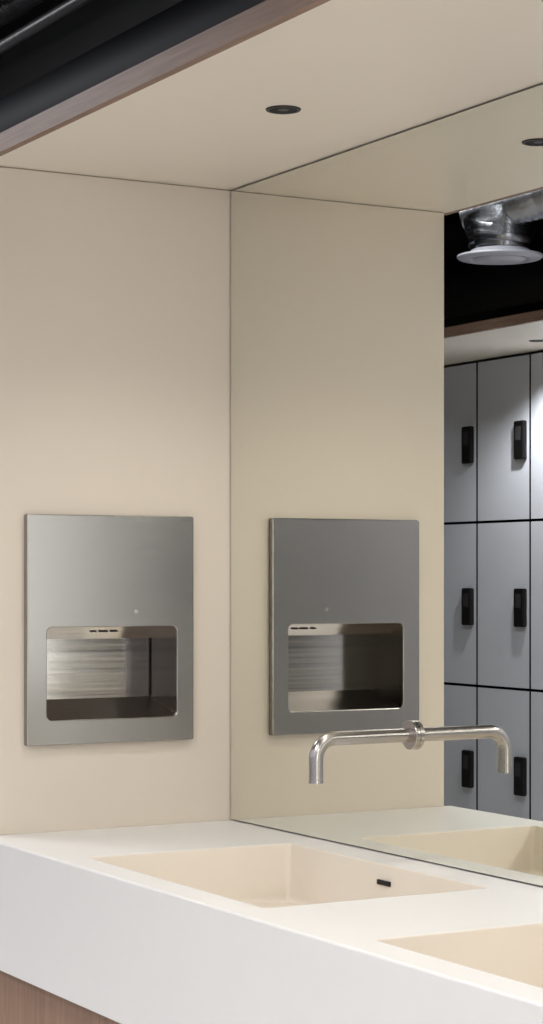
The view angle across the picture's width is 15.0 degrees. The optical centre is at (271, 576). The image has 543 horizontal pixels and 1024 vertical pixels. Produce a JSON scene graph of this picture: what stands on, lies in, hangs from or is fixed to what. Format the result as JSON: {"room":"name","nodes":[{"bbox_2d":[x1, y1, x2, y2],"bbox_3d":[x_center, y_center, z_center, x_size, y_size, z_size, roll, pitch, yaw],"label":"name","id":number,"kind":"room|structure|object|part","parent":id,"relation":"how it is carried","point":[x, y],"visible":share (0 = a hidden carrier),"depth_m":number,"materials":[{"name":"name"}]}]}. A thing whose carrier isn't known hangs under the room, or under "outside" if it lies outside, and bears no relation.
{"room":"changing room","nodes":[
{"label":"changing room","id":0,"kind":"room"},
{"bbox_2d":[0,0,92,54],"bbox_3d":[-0.342,-1.236,4.305,0.028,0.028,10.400,0,0,-29],"label":"conduit pipe","id":1,"kind":"object","parent":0,"point":[67,7],"visible":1,"depth_m":4.59,"materials":[{"name":"black metal"}]},
{"bbox_2d":[0,167,233,834],"bbox_3d":[-0.360,0.267,4.659,0.608,2.324,0.035,0,0,-29],"label":"wall","id":2,"kind":"structure","parent":0,"point":[115,294],"depth_m":4.64,"materials":[{"name":"beige paint"}]},
{"bbox_2d":[24,514,193,745],"bbox_3d":[-0.390,0.116,4.681,0.410,0.509,0.142,0,0,-29],"label":"dryer","id":3,"kind":"object","parent":2,"relation":"attached to","point":[109,599],"visible":0.99,"depth_m":4.66,"materials":[{"name":"metal"}]},
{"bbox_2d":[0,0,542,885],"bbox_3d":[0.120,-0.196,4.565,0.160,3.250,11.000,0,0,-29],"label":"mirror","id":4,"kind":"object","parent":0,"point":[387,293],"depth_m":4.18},
{"bbox_2d":[308,720,420,783],"bbox_3d":[0.177,0.343,4.056,0.238,0.116,0.059,0,0,-29],"label":"faucet","id":5,"kind":"object","parent":4,"relation":"attached to","point":[409,734],"depth_m":4.04,"materials":[{"name":"silver metal"}]},
{"bbox_2d":[0,0,542,190],"bbox_3d":[0.550,-0.916,3.028,0.618,0.040,3.770,0,0,-29],"label":"soffit","id":6,"kind":"structure","parent":0,"point":[359,73],"depth_m":3.82,"materials":[{"name":"beige paint"}]},
{"bbox_2d":[0,0,265,132],"bbox_3d":[-0.228,-1.059,4.369,0.236,0.236,10.400,0,0,-29],"label":"ventilation duct","id":7,"kind":"object","parent":6,"relation":"on","point":[184,20],"visible":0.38,"depth_m":4.31,"materials":[{"name":"black metal"}]},
{"bbox_2d":[0,0,329,155],"bbox_3d":[0.273,-0.916,2.872,0.018,0.040,3.770,0,0,-29],"label":"trim","id":8,"kind":"structure","parent":6,"relation":"attached to","point":[268,14],"depth_m":3.70,"materials":[{"name":"brown dark painted metal"}]},
{"bbox_2d":[266,105,300,113],"bbox_3d":[0.023,-0.895,3.959,0.068,0.002,0.068,0,0,-29],"label":"recessed light","id":9,"kind":"object","parent":6,"relation":"attached to","point":[278,109],"visible":1,"depth_m":3.96,"materials":[{"name":"black plastic"}]},
{"bbox_3d":[-1.562,-1.871,3.619,4.020,0.100,11.000,0,0,-29],"label":"ceiling","id":10,"kind":"structure","parent":0,"visible":0},
{"bbox_2d":[0,0,46,26],"bbox_3d":[-1.248,-1.649,6.377,0.228,0.344,2.500,0,0,-30],"label":"duct","id":11,"kind":"object","parent":10,"relation":"hanging from","point":[10,10],"visible":1,"depth_m":5.41,"materials":[{"name":"black metal"}]},
{"bbox_3d":[-1.562,1.479,3.619,4.020,0.100,11.000,0,0,-29],"label":"floor","id":12,"kind":"structure","parent":0,"visible":0},
{"bbox_2d":[0,820,542,1023],"bbox_3d":[0.545,0.996,3.025,0.628,0.866,3.696,0,0,-29],"label":"countertop","id":13,"kind":"structure","parent":12,"relation":"on","point":[226,921],"depth_m":3.73,"materials":[{"name":"white solid surface"}]},
{"bbox_3d":[0.309,1.082,2.893,0.020,0.496,3.692,0,0,-29],"label":"cabinet panel","id":14,"kind":"part","parent":13,"relation":"part of","materials":[{"name":"brown wood"}]},
{"bbox_2d":[90,843,487,907],"bbox_3d":[0.013,0.624,3.942,0.469,0.123,0.730,0,0,-29],"label":"basin","id":15,"kind":"object","parent":13,"relation":"in","point":[263,875],"depth_m":4.25,"materials":[{"name":"stone"}]},
{"bbox_2d":[376,923,542,987],"bbox_3d":[0.541,0.624,3.002,0.469,0.123,0.730,0,0,-29],"label":"basin","id":16,"kind":"object","parent":13,"relation":"in","point":[512,953],"depth_m":3.31,"materials":[{"name":"stone"}]}
]}

